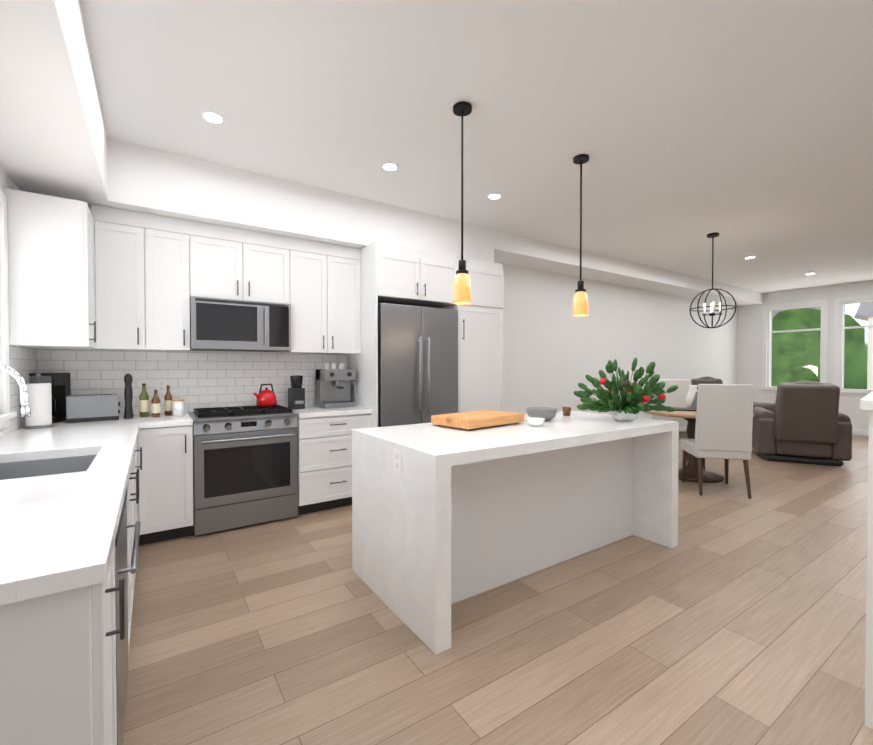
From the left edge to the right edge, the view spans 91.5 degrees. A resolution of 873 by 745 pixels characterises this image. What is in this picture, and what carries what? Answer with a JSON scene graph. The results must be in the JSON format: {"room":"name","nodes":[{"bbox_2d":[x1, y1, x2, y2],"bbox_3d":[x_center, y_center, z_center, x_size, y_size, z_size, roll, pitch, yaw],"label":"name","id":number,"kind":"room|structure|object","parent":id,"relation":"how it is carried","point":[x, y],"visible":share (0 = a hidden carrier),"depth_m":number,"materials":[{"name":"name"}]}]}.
{"room":"kitchen and dining room","nodes":[
{"label":"kitchen and dining room","id":0,"kind":"room"},
{"bbox_2d":[0,165,19,431],"bbox_3d":[-0.980,-0.158,-0.009,0.160,2.970,7.970,-1,1,-34],"label":"wall","id":1,"kind":"structure","parent":0,"point":[6,181],"depth_m":2.51,"materials":[{"name":"white paint"}]},
{"bbox_2d":[0,188,16,428],"bbox_3d":[-2.169,-0.363,1.828,0.185,1.380,1.720,-1,1,-34],"label":"window","id":2,"kind":"structure","parent":1,"relation":"in","point":[6,415],"depth_m":2.50,"materials":[{"name":"white"}]},
{"bbox_2d":[0,345,36,436],"bbox_3d":[-2.134,0.111,1.876,0.008,0.538,3.221,-1,1,-34],"label":"backsplash","id":3,"kind":"structure","parent":1,"relation":"attached to","point":[23,361],"depth_m":2.77,"materials":[{"name":"tile"}]},
{"bbox_2d":[4,188,107,349],"bbox_3d":[-2.533,-0.700,2.859,0.441,1.056,0.436,-1,1,-34],"label":"upper cabinet","id":4,"kind":"object","parent":1,"relation":"attached to","point":[81,276],"depth_m":2.69,"materials":[{"name":"white paint"}]},
{"bbox_2d":[0,0,763,305],"bbox_3d":[4.127,-1.464,3.383,12.120,0.450,7.650,-1,1,-34],"label":"soffit","id":5,"kind":"structure","parent":0,"point":[55,141],"depth_m":3.25,"materials":[{"name":"white paint"}]},
{"bbox_2d":[50,262,737,418],"bbox_3d":[1.958,-0.248,6.647,12.120,2.970,0.160,-1,1,-34],"label":"wall","id":6,"kind":"structure","parent":0,"point":[556,351],"depth_m":6.95,"materials":[{"name":"white paint"}]},
{"bbox_2d":[104,206,155,350],"bbox_3d":[-2.459,-0.706,3.349,0.377,1.056,0.403,-1,1,-34],"label":"upper cabinet","id":7,"kind":"object","parent":6,"relation":"attached to","point":[129,236],"depth_m":3.24,"materials":[{"name":"white paint"}]},
{"bbox_2d":[156,215,191,351],"bbox_3d":[-2.255,-0.709,3.507,0.358,1.056,0.366,-1,1,-34],"label":"upper cabinet","id":8,"kind":"object","parent":6,"relation":"attached to","point":[173,235],"depth_m":3.39,"materials":[{"name":"white paint"}]},
{"bbox_2d":[37,349,347,415],"bbox_3d":[-1.996,0.084,3.910,2.481,0.538,0.008,-1,1,-34],"label":"backsplash","id":9,"kind":"structure","parent":6,"relation":"attached to","point":[207,379],"depth_m":3.78,"materials":[{"name":"tile"}]},
{"bbox_2d":[157,379,165,392],"bbox_3d":[-2.365,0.117,3.655,0.070,0.120,0.006,-1,1,-34],"label":"wall outlet plate","id":10,"kind":"object","parent":9,"relation":"attached to","point":[161,385],"depth_m":3.65,"materials":[{"name":"white plastic"}]},
{"bbox_2d":[305,377,311,388],"bbox_3d":[-1.309,0.108,4.360,0.070,0.120,0.006,-1,1,-34],"label":"wall outlet plate","id":11,"kind":"object","parent":9,"relation":"attached to","point":[308,380],"depth_m":4.36,"materials":[{"name":"white plastic"}]},
{"bbox_2d":[188,292,291,351],"bbox_3d":[-1.762,-0.411,3.811,0.789,0.422,0.414,-1,1,-34],"label":"microwave","id":12,"kind":"object","parent":6,"relation":"attached to","point":[215,323],"depth_m":3.62,"materials":[{"name":"silver metal"}]},
{"bbox_2d":[192,221,291,299],"bbox_3d":[-1.775,-0.933,3.824,0.795,0.616,0.366,-1,1,-34],"label":"upper cabinet","id":13,"kind":"object","parent":6,"relation":"attached to","point":[227,261],"depth_m":3.66,"materials":[{"name":"white paint"}]},
{"bbox_2d":[280,237,360,353],"bbox_3d":[-1.154,-0.719,4.242,0.700,1.056,0.366,-1,1,-34],"label":"upper cabinet","id":14,"kind":"object","parent":6,"relation":"attached to","point":[326,277],"depth_m":4.08,"materials":[{"name":"white paint"}]},
{"bbox_2d":[80,0,872,292],"bbox_3d":[4.127,-1.749,3.379,12.440,0.120,7.970,-1,1,-34],"label":"ceiling","id":15,"kind":"structure","parent":0,"point":[743,128],"depth_m":2.73,"materials":[{"name":"white paint"}]},
{"bbox_2d":[200,110,224,123],"bbox_3d":[-1.473,-1.679,2.798,0.149,0.007,0.149,0,1,17],"label":"recessed light","id":16,"kind":"object","parent":15,"relation":"in","point":[213,117],"depth_m":2.79,"materials":[{"name":"white plastic"}]},
{"bbox_2d":[381,162,398,170],"bbox_3d":[-0.383,-1.688,3.489,0.149,0.007,0.149,0,1,32],"label":"recessed light","id":17,"kind":"object","parent":15,"relation":"in","point":[388,166],"depth_m":3.48,"materials":[{"name":"white plastic"}]},
{"bbox_2d":[453,101,471,304],"bbox_3d":[0.164,-1.060,2.697,0.120,1.240,0.120,-1,1,-34],"label":"pendant lamp","id":18,"kind":"object","parent":15,"relation":"hanging from","point":[462,288],"visible":1,"depth_m":2.68,"materials":[{"name":"black metal"}]},
{"bbox_2d":[487,193,501,199],"bbox_3d":[0.559,-1.696,4.095,0.149,0.007,0.149,0,1,32],"label":"recessed light","id":19,"kind":"object","parent":15,"relation":"in","point":[493,196],"depth_m":4.09,"materials":[{"name":"white plastic"}]},
{"bbox_2d":[573,154,588,316],"bbox_3d":[1.137,-1.068,3.346,0.120,1.240,0.120,-1,1,-34],"label":"pendant lamp","id":20,"kind":"object","parent":15,"relation":"hanging from","point":[580,302],"visible":1,"depth_m":3.33,"materials":[{"name":"black metal"}]},
{"bbox_2d":[689,232,736,327],"bbox_3d":[3.424,-1.131,5.269,0.494,1.166,0.494,-1,1,-34],"label":"orb chandelier","id":21,"kind":"object","parent":15,"relation":"hanging from","point":[713,236],"visible":1,"depth_m":5.25,"materials":[{"name":"black metal"}]},
{"bbox_2d":[122,435,872,744],"bbox_3d":[4.127,1.341,3.421,16.120,0.120,11.650,-1,1,-34],"label":"floor","id":22,"kind":"structure","parent":0,"point":[736,616],"depth_m":2.07,"materials":[{"name":"brown wood"}]},
{"bbox_2d":[0,586,95,744],"bbox_3d":[-1.256,0.871,1.138,0.400,0.880,1.000,-1,1,-34],"label":"base cabinet","id":23,"kind":"object","parent":22,"relation":"on","point":[48,683],"depth_m":0.85,"materials":[{"name":"white paint"}]},
{"bbox_2d":[0,415,139,605],"bbox_3d":[-1.858,0.399,2.052,0.651,0.040,3.251,-1,1,-34],"label":"countertop","id":24,"kind":"structure","parent":23,"relation":"on","point":[58,532],"depth_m":1.19,"materials":[{"name":"white stone"}]},
{"bbox_2d":[0,363,30,416],"bbox_3d":[-1.820,0.167,1.704,0.280,0.431,0.096,-1,1,-34],"label":"faucet","id":25,"kind":"object","parent":24,"relation":"on","point":[23,386],"visible":1,"depth_m":1.77,"materials":[{"name":"silver metal"}]},
{"bbox_2d":[23,373,53,428],"bbox_3d":[-2.657,0.185,2.838,0.150,0.364,0.150,-1,1,-34],"label":"paper towel holder","id":26,"kind":"object","parent":24,"relation":"on","point":[40,399],"visible":0.98,"depth_m":2.80,"materials":[{"name":"white paper"}]},
{"bbox_2d":[29,373,70,422],"bbox_3d":[-2.887,0.183,3.141,0.200,0.360,0.242,0,1,-19],"label":"coffee maker","id":27,"kind":"object","parent":24,"relation":"on","point":[60,387],"visible":0.42,"depth_m":3.17,"materials":[{"name":"black plastic"}]},
{"bbox_2d":[65,394,119,422],"bbox_3d":[-2.608,0.266,3.233,0.320,0.192,0.190,-1,1,-39],"label":"toaster","id":28,"kind":"object","parent":24,"relation":"on","point":[94,407],"visible":1,"depth_m":3.16,"materials":[{"name":"silver metal"}]},
{"bbox_2d":[124,373,133,418],"bbox_3d":[-2.418,0.183,3.335,0.064,0.355,0.064,-1,1,-34],"label":"pepper mill","id":29,"kind":"object","parent":24,"relation":"on","point":[128,397],"visible":1,"depth_m":3.31,"materials":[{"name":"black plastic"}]},
{"bbox_2d":[139,383,148,416],"bbox_3d":[-2.380,0.224,3.457,0.065,0.270,0.064,-1,1,-34],"label":"oil bottle","id":30,"kind":"object","parent":24,"relation":"on","point":[143,404],"visible":1,"depth_m":3.44,"materials":[{"name":"green glass"}]},
{"bbox_2d":[0,450,123,613],"bbox_3d":[-2.326,0.850,2.741,0.400,0.880,1.595,-1,1,-34],"label":"base cabinet","id":31,"kind":"object","parent":22,"relation":"on","point":[51,463],"depth_m":2.02,"materials":[{"name":"white paint"}]},
{"bbox_2d":[92,586,107,681],"bbox_3d":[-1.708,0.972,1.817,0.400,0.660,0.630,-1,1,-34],"label":"base cabinet","id":32,"kind":"object","parent":22,"relation":"on","point":[99,593],"depth_m":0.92,"materials":[{"name":"white paint"}]},
{"bbox_2d":[132,422,192,553],"bbox_3d":[-2.192,0.841,3.420,0.366,0.880,0.615,-1,1,-34],"label":"base cabinet","id":33,"kind":"object","parent":22,"relation":"on","point":[162,459],"depth_m":3.16,"materials":[{"name":"white paint"}]},
{"bbox_2d":[140,414,191,425],"bbox_3d":[-2.177,0.381,3.417,0.336,0.040,0.626,-1,1,-34],"label":"countertop","id":34,"kind":"structure","parent":33,"relation":"on","point":[164,420],"depth_m":3.22,"materials":[{"name":"white stone"}]},
{"bbox_2d":[151,390,159,416],"bbox_3d":[-2.269,0.249,3.435,0.061,0.220,0.060,-1,1,-34],"label":"vinegar bottle","id":35,"kind":"object","parent":34,"relation":"on","point":[155,406],"visible":1,"depth_m":3.41,"materials":[{"name":"brown glass"}]},
{"bbox_2d":[164,385,171,414],"bbox_3d":[-2.252,0.233,3.567,0.057,0.250,0.056,-1,1,-34],"label":"sauce bottle","id":36,"kind":"object","parent":34,"relation":"on","point":[168,403],"visible":1,"depth_m":3.55,"materials":[{"name":"brown glass"}]},
{"bbox_2d":[173,399,183,415],"bbox_3d":[-2.148,0.290,3.540,0.084,0.135,0.084,-1,1,-34],"label":"ceramic jar","id":37,"kind":"object","parent":34,"relation":"on","point":[178,407],"visible":1,"depth_m":3.51,"materials":[{"name":"white ceramic"}]},
{"bbox_2d":[188,405,298,535],"bbox_3d":[-1.684,0.797,3.711,0.795,0.960,0.662,-1,1,-34],"label":"range","id":38,"kind":"object","parent":22,"relation":"on","point":[245,465],"visible":0.96,"depth_m":3.47,"materials":[{"name":"silver metal"}]},
{"bbox_2d":[253,384,276,406],"bbox_3d":[-1.596,0.208,3.947,0.180,0.208,0.220,1,1,36],"label":"kettle","id":39,"kind":"object","parent":38,"relation":"on","point":[266,397],"visible":0.98,"depth_m":3.90,"materials":[{"name":"red metal"}]},
{"bbox_2d":[297,410,371,514],"bbox_3d":[-1.083,0.831,4.160,0.696,0.880,0.615,-1,1,-34],"label":"base cabinet","id":40,"kind":"object","parent":22,"relation":"on","point":[324,440],"depth_m":3.86,"materials":[{"name":"white paint"}]},
{"bbox_2d":[287,406,367,417],"bbox_3d":[-1.080,0.371,4.149,0.696,0.040,0.626,-1,1,-34],"label":"countertop","id":41,"kind":"structure","parent":40,"relation":"on","point":[308,409],"depth_m":3.96,"materials":[{"name":"white stone"}]},
{"bbox_2d":[288,375,304,408],"bbox_3d":[-1.354,0.188,4.117,0.120,0.325,0.180,-1,1,-34],"label":"coffee grinder","id":42,"kind":"object","parent":41,"relation":"on","point":[296,395],"visible":0.98,"depth_m":4.07,"materials":[{"name":"black plastic"}]},
{"bbox_2d":[316,363,355,408],"bbox_3d":[-1.001,0.128,4.292,0.336,0.440,0.340,-1,1,-34],"label":"espresso machine","id":43,"kind":"object","parent":41,"relation":"on","point":[333,387],"visible":1,"depth_m":4.26,"materials":[{"name":"silver metal"}]},
{"bbox_2d":[378,303,457,426],"bbox_3d":[-0.325,0.301,4.528,0.910,1.930,0.782,-1,1,-34],"label":"fridge","id":44,"kind":"object","parent":22,"relation":"on","point":[417,364],"visible":0.48,"depth_m":4.20,"materials":[{"name":"grey metal"}]},
{"bbox_2d":[348,241,503,427],"bbox_3d":[-0.080,0.005,4.743,1.629,2.515,0.741,-1,1,-34],"label":"refrigerator cabinet","id":45,"kind":"object","parent":22,"relation":"on","point":[396,274],"visible":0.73,"depth_m":4.47,"materials":[{"name":"white paint"}]},
{"bbox_2d":[352,411,678,654],"bbox_3d":[0.609,0.827,2.968,2.166,0.920,1.015,-1,1,-34],"label":"kitchen island","id":46,"kind":"object","parent":22,"relation":"on","point":[444,518],"visible":0.98,"depth_m":2.58,"materials":[{"name":"white stone"}]},
{"bbox_2d":[431,410,524,429],"bbox_3d":[0.297,0.328,2.984,0.580,0.075,0.360,-1,1,-42],"label":"cutting board","id":47,"kind":"object","parent":46,"relation":"on","point":[470,420],"visible":1,"depth_m":2.85,"materials":[{"name":"brown wood"}]},
{"bbox_2d":[526,417,544,425],"bbox_3d":[0.679,0.341,2.916,0.130,0.050,0.128,-1,1,-34],"label":"bowl","id":48,"kind":"object","parent":46,"relation":"on","point":[532,421],"visible":1,"depth_m":2.88,"materials":[{"name":"white ceramic"}]},
{"bbox_2d":[526,407,557,420],"bbox_3d":[0.801,0.317,3.237,0.240,0.090,0.240,-1,1,-34],"label":"bowl","id":49,"kind":"object","parent":46,"relation":"on","point":[547,413],"visible":0.88,"depth_m":3.16,"materials":[{"name":"grey ceramic"}]},
{"bbox_2d":[562,407,570,415],"bbox_3d":[1.084,0.323,3.534,0.072,0.070,0.070,-1,1,-34],"label":"cup","id":50,"kind":"object","parent":46,"relation":"on","point":[566,411],"visible":1,"depth_m":3.51,"materials":[{"name":"brown"}]},
{"bbox_2d":[573,358,677,420],"bbox_3d":[1.422,0.124,3.232,0.738,0.476,0.622,0,1,-9],"label":"flower arrangement","id":51,"kind":"object","parent":46,"relation":"on","point":[631,403],"visible":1,"depth_m":3.16,"materials":[{"name":"green plant"}]},
{"bbox_2d":[653,379,704,468],"bbox_3d":[3.260,0.674,5.738,0.500,1.150,0.579,0,1,11],"label":"dining chair","id":52,"kind":"object","parent":22,"relation":"on","point":[677,397],"visible":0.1,"depth_m":5.91,"materials":[{"name":"grey fabric"}]},
{"bbox_2d":[642,406,753,482],"bbox_3d":[3.127,0.857,5.146,1.150,0.800,1.150,-1,1,-34],"label":"dining table","id":53,"kind":"object","parent":22,"relation":"on","point":[691,474],"visible":0.31,"depth_m":5.02,"materials":[{"name":"brown wood"}]},
{"bbox_2d":[673,391,697,410],"bbox_3d":[3.041,0.346,5.172,0.280,0.220,0.320,0,1,21],"label":"laptop","id":54,"kind":"object","parent":53,"relation":"on","point":[693,407],"visible":0.61,"depth_m":5.15,"materials":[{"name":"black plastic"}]},
{"bbox_2d":[685,385,697,407],"bbox_3d":[3.291,0.307,5.440,0.208,0.290,0.160,-1,1,-34],"label":"pitcher","id":55,"kind":"object","parent":53,"relation":"on","point":[690,395],"visible":0.67,"depth_m":5.39,"materials":[{"name":"white ceramic"}]},
{"bbox_2d":[681,384,753,498],"bbox_3d":[2.998,0.690,4.577,0.500,1.150,0.579,0,1,13],"label":"dining chair","id":56,"kind":"object","parent":22,"relation":"on","point":[724,422],"visible":0.98,"depth_m":4.33,"materials":[{"name":"grey fabric"}]},
{"bbox_2d":[690,376,775,413],"bbox_3d":[5.447,0.647,7.879,1.207,1.148,1.050,0,1,1],"label":"recliner","id":57,"kind":"object","parent":22,"relation":"on","point":[769,406],"visible":0.12,"depth_m":7.57,"materials":[{"name":"leather"}]},
{"bbox_2d":[752,381,851,465],"bbox_3d":[5.156,0.675,6.060,1.000,1.140,1.150,0,1,28],"label":"recliner","id":58,"kind":"object","parent":22,"relation":"on","point":[807,422],"visible":0.96,"depth_m":5.68,"materials":[{"name":"leather"}]},
{"bbox_2d":[737,280,872,430],"bbox_3d":[9.233,-0.250,6.809,0.160,2.970,7.970,-1,1,-34],"label":"wall","id":59,"kind":"structure","parent":0,"point":[749,344],"depth_m":9.25,"materials":[{"name":"white paint"}]},
{"bbox_2d":[760,299,828,391],"bbox_3d":[7.665,-0.526,9.095,0.185,1.930,1.150,-1,1,-34],"label":"window","id":60,"kind":"structure","parent":59,"relation":"in","point":[767,349],"depth_m":9.15,"materials":[{"name":"white"}]},
{"bbox_2d":[833,295,872,395],"bbox_3d":[8.379,-0.511,8.027,0.185,1.930,1.320,-1,1,-34],"label":"window","id":61,"kind":"structure","parent":59,"relation":"in","point":[838,369],"depth_m":8.45,"materials":[{"name":"white"}]},
{"bbox_2d":[852,429,868,435],"bbox_3d":[9.169,1.186,6.768,0.015,0.100,7.620,-1,1,-34],"label":"baseboard","id":62,"kind":"structure","parent":59,"relation":"attached to","point":[860,432],"depth_m":8.21,"materials":[{"name":"white"}]},
{"bbox_2d":[860,392,872,728],"bbox_3d":[2.821,0.490,2.303,2.920,1.611,0.180,-1,1,-34],"label":"wall","id":63,"kind":"structure","parent":0,"point":[866,402],"depth_m":1.56,"materials":[{"name":"white paint"}]},
{"label":"outside","id":64,"kind":"structure","parent":0,"visible":0},
{"bbox_2d":[771,302,872,388],"bbox_3d":[14.168,0.343,13.644,10.650,7.600,15.876,-1,1,-34],"label":"scenery","id":65,"kind":"structure","parent":64,"point":[803,315],"depth_m":13.58,"materials":[{"name":"green plant"}]},
{"bbox_2d":[818,303,867,388],"bbox_3d":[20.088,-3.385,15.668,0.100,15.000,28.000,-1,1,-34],"label":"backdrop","id":66,"kind":"structure","parent":64,"point":[851,367],"depth_m":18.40,"materials":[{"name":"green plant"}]}
]}

